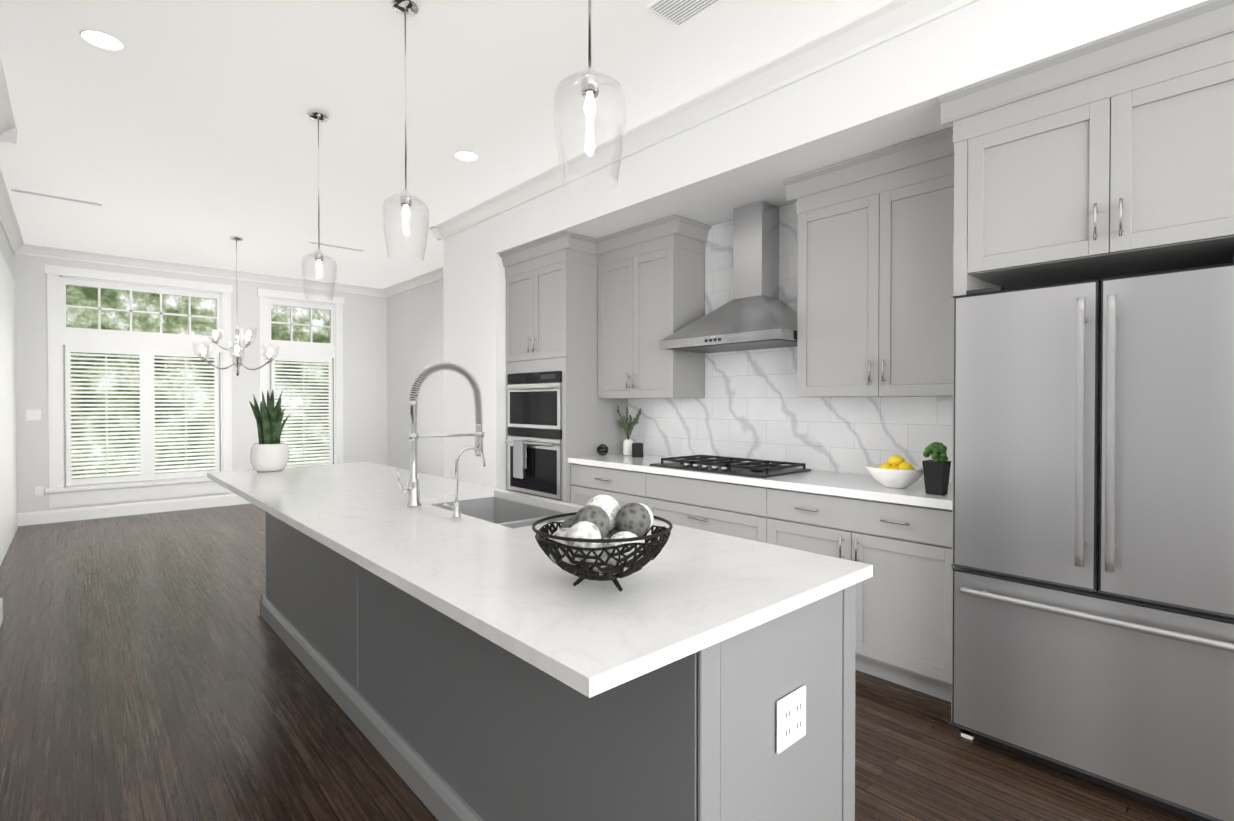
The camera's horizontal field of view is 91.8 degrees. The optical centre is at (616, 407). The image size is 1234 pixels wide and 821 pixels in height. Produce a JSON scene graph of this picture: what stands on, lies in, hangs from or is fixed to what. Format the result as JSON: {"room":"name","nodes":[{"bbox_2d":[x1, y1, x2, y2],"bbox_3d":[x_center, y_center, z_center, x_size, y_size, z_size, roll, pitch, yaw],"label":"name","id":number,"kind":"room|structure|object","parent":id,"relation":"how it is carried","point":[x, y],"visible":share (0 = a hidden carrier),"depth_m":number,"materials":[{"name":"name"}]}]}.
{"room":"kitchen","nodes":[
{"label":"kitchen","id":0,"kind":"room"},
{"bbox_2d":[0,224,17,565],"bbox_3d":[-4.849,-0.227,4.603,0.300,3.048,4.970,0,1,-42],"label":"wall","id":1,"kind":"structure","parent":0,"point":[8,477],"depth_m":5.55,"materials":[{"name":"white paint"}]},
{"bbox_2d":[0,598,2,626],"bbox_3d":[-3.432,1.240,3.269,0.036,0.140,1.102,0,1,-42],"label":"baseboard","id":2,"kind":"structure","parent":1,"relation":"attached to","point":[1,599],"depth_m":3.63,"materials":[{"name":"white wood"}]},
{"bbox_2d":[13,254,386,512],"bbox_3d":[-6.554,-0.246,6.513,8.050,3.050,0.150,0,1,-42],"label":"wall","id":3,"kind":"structure","parent":0,"point":[364,378],"depth_m":7.86,"materials":[{"name":"white paint"}]},
{"bbox_2d":[26,410,40,420],"bbox_3d":[-6.393,0.079,6.553,0.120,0.120,0.008,0,1,-42],"label":"switch plate","id":4,"kind":"object","parent":3,"relation":"attached to","point":[33,415],"depth_m":6.55,"materials":[{"name":"white plastic"}]},
{"bbox_2d":[35,486,43,496],"bbox_3d":[-6.364,0.920,6.589,0.072,0.115,0.005,0,1,-42],"label":"outlet","id":5,"kind":"object","parent":3,"relation":"attached to","point":[39,491],"depth_m":6.59,"materials":[{"name":"white plastic"}]},
{"bbox_2d":[17,494,249,525],"bbox_3d":[-5.005,1.197,7.814,4.025,0.140,0.016,0,1,-42],"label":"baseboard","id":6,"kind":"structure","parent":3,"relation":"attached to","point":[56,516],"depth_m":7.07,"materials":[{"name":"white wood"}]},
{"bbox_2d":[44,264,232,507],"bbox_3d":[-5.696,-0.243,7.248,1.790,2.690,0.210,0,1,-42],"label":"window","id":7,"kind":"structure","parent":3,"relation":"in","point":[64,341],"depth_m":7.13,"materials":[{"name":"white wood"}]},
{"bbox_2d":[257,288,343,466],"bbox_3d":[-4.423,-0.254,8.397,1.120,2.690,0.210,0,1,-42],"label":"window","id":8,"kind":"structure","parent":3,"relation":"in","point":[330,353],"depth_m":8.41,"materials":[{"name":"white wood"}]},
{"bbox_2d":[387,279,443,476],"bbox_3d":[0.640,-0.228,4.590,0.250,3.050,12.650,0,1,-42],"label":"wall","id":9,"kind":"structure","parent":0,"point":[415,331],"depth_m":8.34,"materials":[{"name":"white paint"}]},
{"bbox_2d":[0,0,891,288],"bbox_3d":[-2.309,-1.777,1.910,8.200,0.100,12.650,0,1,-42],"label":"ceiling","id":10,"kind":"structure","parent":0,"point":[180,130],"depth_m":3.46,"materials":[{"name":"white paint"}]},
{"bbox_2d":[8,187,103,206],"bbox_3d":[-4.649,-1.752,4.978,0.580,0.007,0.100,0,1,-42],"label":"ceiling vent","id":11,"kind":"object","parent":10,"relation":"in","point":[10,189],"depth_m":4.95,"materials":[{"name":"white metal"}]},
{"bbox_2d":[79,29,124,49],"bbox_3d":[-2.426,-1.734,2.822,0.163,0.004,0.163,0,1,3],"label":"recessed light","id":12,"kind":"object","parent":10,"relation":"in","point":[101,39],"depth_m":2.82,"materials":[{"name":"white plastic"}]},
{"bbox_2d":[192,236,278,375],"bbox_3d":[-3.946,-1.050,6.213,0.799,1.434,0.827,0,1,-42],"label":"chandelier","id":13,"kind":"object","parent":10,"relation":"hanging from","point":[237,357],"visible":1,"depth_m":6.18,"materials":[{"name":"white glass"}]},
{"bbox_2d":[301,110,336,300],"bbox_3d":[-1.776,-1.194,3.563,0.194,1.096,0.194,0,1,-42],"label":"pendant light","id":14,"kind":"object","parent":10,"relation":"hanging from","point":[317,116],"visible":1,"depth_m":3.56,"materials":[{"name":"clear glass"}]},
{"bbox_2d":[307,240,364,251],"bbox_3d":[-3.064,-1.767,6.544,0.580,0.007,0.100,0,1,-42],"label":"ceiling vent","id":15,"kind":"object","parent":10,"relation":"in","point":[312,242],"depth_m":6.53,"materials":[{"name":"white metal"}]},
{"bbox_2d":[382,0,428,262],"bbox_3d":[-0.907,-1.184,2.569,0.194,1.096,0.194,0,1,-42],"label":"pendant light","id":16,"kind":"object","parent":10,"relation":"hanging from","point":[407,8],"visible":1,"depth_m":2.56,"materials":[{"name":"clear glass"}]},
{"bbox_2d":[454,151,477,160],"bbox_3d":[-1.045,-1.746,4.151,0.163,0.004,0.163,0,1,3],"label":"recessed light","id":17,"kind":"object","parent":10,"relation":"in","point":[463,155],"depth_m":4.14,"materials":[{"name":"white plastic"}]},
{"bbox_2d":[553,0,626,192],"bbox_3d":[-0.072,-1.157,1.572,0.194,1.131,0.194,0,1,-42],"label":"pendant light","id":18,"kind":"object","parent":10,"relation":"hanging from","point":[589,77],"visible":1,"depth_m":1.56,"materials":[{"name":"clear glass"}]},
{"bbox_2d":[647,0,720,26],"bbox_3d":[0.310,-1.729,2.532,0.200,0.007,0.320,0,1,-42],"label":"ceiling vent","id":19,"kind":"object","parent":10,"relation":"in","point":[677,13],"depth_m":2.59,"materials":[{"name":"white metal"}]},
{"bbox_2d":[0,503,1192,820],"bbox_3d":[-2.309,1.373,1.940,8.200,0.100,12.650,0,1,-42],"label":"floor","id":20,"kind":"structure","parent":0,"point":[152,667],"depth_m":2.53,"materials":[{"name":"brown wood"}]},
{"bbox_2d":[260,493,872,820],"bbox_3d":[-0.799,0.872,2.666,0.672,0.889,3.602,0,1,-42],"label":"kitchen island","id":21,"kind":"object","parent":20,"relation":"on","point":[463,649],"depth_m":1.52,"materials":[{"name":"grey wood"}]},
{"bbox_2d":[207,462,872,700],"bbox_3d":[-0.900,0.412,2.571,0.950,0.030,3.610,0,1,-42],"label":"island countertop","id":22,"kind":"structure","parent":21,"relation":"on","point":[495,581],"depth_m":1.48,"materials":[{"name":"white stone"}]},
{"bbox_2d":[249,390,290,471],"bbox_3d":[-2.128,0.136,3.676,0.222,0.497,0.210,0,1,-42],"label":"snake plant","id":23,"kind":"object","parent":22,"relation":"on","point":[269,451],"visible":1,"depth_m":3.63,"materials":[{"name":"green plant"}]},
{"bbox_2d":[397,361,483,506],"bbox_3d":[-0.733,0.101,2.510,0.388,0.594,0.060,0,1,-42],"label":"faucet","id":24,"kind":"object","parent":22,"relation":"on","point":[413,489],"depth_m":2.44,"materials":[{"name":"silver metal"}]},
{"bbox_2d":[443,446,485,519],"bbox_3d":[-0.553,0.270,2.175,0.169,0.260,0.034,0,1,-42],"label":"tap","id":25,"kind":"object","parent":22,"relation":"on","point":[456,516],"depth_m":2.15,"materials":[{"name":"silver metal"}]},
{"bbox_2d":[430,497,574,527],"bbox_3d":[-0.468,0.531,2.430,0.424,0.205,0.824,0,1,-42],"label":"sink","id":26,"kind":"object","parent":22,"relation":"in","point":[511,512],"depth_m":2.72,"materials":[{"name":"silver metal"}]},
{"bbox_2d":[532,495,672,591],"bbox_3d":[-0.033,0.305,1.365,0.320,0.197,0.320,0,1,-42],"label":"decorative bowl","id":27,"kind":"object","parent":22,"relation":"on","point":[604,535],"visible":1,"depth_m":1.29,"materials":[{"name":"black metal"}]},
{"bbox_2d":[776,685,805,753],"bbox_3d":[0.394,0.698,1.344,0.116,0.116,0.009,0,1,-42],"label":"outlet","id":28,"kind":"object","parent":21,"relation":"attached to","point":[791,700],"depth_m":1.34,"materials":[{"name":"white plastic"}]},
{"bbox_2d":[503,232,630,500],"bbox_3d":[-0.434,-0.016,5.100,0.658,2.616,0.862,0,1,-42],"label":"tall cabinet","id":29,"kind":"object","parent":20,"relation":"on","point":[550,283],"depth_m":4.72,"materials":[{"name":"grey wood"}]},
{"bbox_2d":[504,368,566,501],"bbox_3d":[-0.477,0.207,5.064,0.578,0.990,0.859,0,1,-42],"label":"wall oven","id":30,"kind":"object","parent":29,"relation":"in","point":[536,402],"depth_m":4.81,"materials":[{"name":"grey metal"}]},
{"bbox_2d":[567,460,646,507],"bbox_3d":[0.110,0.859,4.506,0.658,0.878,0.883,0,1,-42],"label":"base cabinet","id":31,"kind":"object","parent":20,"relation":"on","point":[585,482],"depth_m":4.28,"materials":[{"name":"grey wood"}]},
{"bbox_2d":[647,472,762,541],"bbox_3d":[0.755,0.865,3.821,0.618,0.878,0.999,0,1,-42],"label":"base cabinet","id":32,"kind":"object","parent":20,"relation":"on","point":[736,510],"depth_m":3.59,"materials":[{"name":"grey wood"}]},
{"bbox_2d":[763,488,954,715],"bbox_3d":[1.374,0.872,3.136,0.618,0.878,0.966,0,1,-42],"label":"base cabinet","id":33,"kind":"object","parent":20,"relation":"on","point":[905,612],"depth_m":2.79,"materials":[{"name":"grey wood"}]},
{"bbox_2d":[567,452,954,511],"bbox_3d":[0.775,0.405,3.774,0.645,0.040,2.724,0,1,-42],"label":"countertop","id":34,"kind":"structure","parent":33,"relation":"on","point":[857,485],"depth_m":3.40,"materials":[{"name":"white stone"}]},
{"bbox_2d":[597,444,607,455],"bbox_3d":[-0.112,0.329,4.704,0.089,0.090,0.090,0,1,-42],"label":"ornament","id":35,"kind":"object","parent":34,"relation":"on","point":[599,451],"visible":1,"depth_m":4.68,"materials":[{"name":"black metal"}]},
{"bbox_2d":[617,406,640,454],"bbox_3d":[0.097,0.178,4.763,0.174,0.392,0.195,0,1,-42],"label":"vase","id":36,"kind":"object","parent":34,"relation":"on","point":[627,426],"visible":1,"depth_m":4.73,"materials":[{"name":"white ceramic"}]},
{"bbox_2d":[632,443,642,456],"bbox_3d":[0.159,0.323,4.598,0.088,0.105,0.088,0,1,-42],"label":"cup","id":37,"kind":"object","parent":34,"relation":"on","point":[637,449],"visible":1,"depth_m":4.56,"materials":[{"name":"black metal"}]},
{"bbox_2d":[649,455,810,477],"bbox_3d":[0.704,0.362,3.824,0.528,0.046,0.888,0,1,-42],"label":"cooktop","id":38,"kind":"object","parent":34,"relation":"in","point":[733,466],"depth_m":3.69,"materials":[{"name":"grey metal"}]},
{"bbox_2d":[865,455,922,487],"bbox_3d":[1.379,0.313,2.964,0.276,0.156,0.276,0,1,-42],"label":"lemon bowl","id":39,"kind":"object","parent":34,"relation":"on","point":[895,471],"visible":1,"depth_m":2.89,"materials":[{"name":"white ceramic"}]},
{"bbox_2d":[922,442,950,494],"bbox_3d":[1.463,0.275,2.750,0.119,0.238,0.112,0,1,-42],"label":"planter","id":40,"kind":"object","parent":34,"relation":"on","point":[936,470],"visible":1,"depth_m":2.72,"materials":[{"name":"black ceramic"}]},
{"bbox_2d":[955,252,1233,820],"bbox_3d":[1.963,0.427,2.326,0.770,1.784,0.892,0,1,-42],"label":"fridge","id":41,"kind":"object","parent":20,"relation":"on","point":[1013,290],"depth_m":2.00,"materials":[{"name":"grey metal"}]},
{"bbox_2d":[443,0,1207,489],"bbox_3d":[1.579,-0.210,2.877,0.848,3.048,8.850,0,1,-42],"label":"wall","id":42,"kind":"structure","parent":0,"point":[723,166],"depth_m":3.30,"materials":[{"name":"white paint"}]},
{"bbox_2d":[0,0,978,297],"bbox_3d":[-0.845,-1.684,3.132,4.090,0.108,12.500,0,1,-42],"label":"crown molding","id":43,"kind":"structure","parent":42,"relation":"attached to","point":[874,28],"depth_m":3.62,"materials":[{"name":"white wood"}]},
{"bbox_2d":[595,248,706,399],"bbox_3d":[0.242,-0.609,4.568,0.337,1.068,0.818,0,1,-42],"label":"upper cabinet","id":44,"kind":"object","parent":42,"relation":"attached to","point":[629,364],"depth_m":4.44,"materials":[{"name":"grey wood"}]},
{"bbox_2d":[655,176,830,352],"bbox_3d":[0.789,-0.881,3.857,0.497,0.862,0.935,0,1,-42],"label":"range hood","id":45,"kind":"object","parent":42,"relation":"attached to","point":[722,285],"depth_m":3.90,"materials":[{"name":"grey metal"}]},
{"bbox_2d":[628,203,952,481],"bbox_3d":[1.010,-0.465,3.979,0.010,1.697,2.724,0,1,-42],"label":"backsplash","id":46,"kind":"structure","parent":42,"relation":"attached to","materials":[{"name":"stone"}]},
{"bbox_2d":[795,164,974,399],"bbox_3d":[1.477,-0.596,3.201,0.337,1.068,0.946,0,1,-42],"label":"upper cabinet","id":47,"kind":"object","parent":42,"relation":"attached to","point":[879,269],"depth_m":3.09,"materials":[{"name":"grey wood"}]},
{"bbox_2d":[963,0,1233,283],"bbox_3d":[2.006,-0.925,2.352,0.708,0.746,0.914,0,1,-42],"label":"upper cabinet","id":48,"kind":"object","parent":42,"relation":"attached to","point":[1116,150],"depth_m":2.13,"materials":[{"name":"grey wood"}]},
{"label":"outside","id":49,"kind":"structure","parent":0,"visible":0},
{"bbox_2d":[64,285,329,485],"bbox_3d":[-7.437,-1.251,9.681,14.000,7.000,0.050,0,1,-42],"label":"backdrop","id":50,"kind":"structure","parent":49,"point":[144,321],"depth_m":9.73,"materials":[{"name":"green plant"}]}
]}

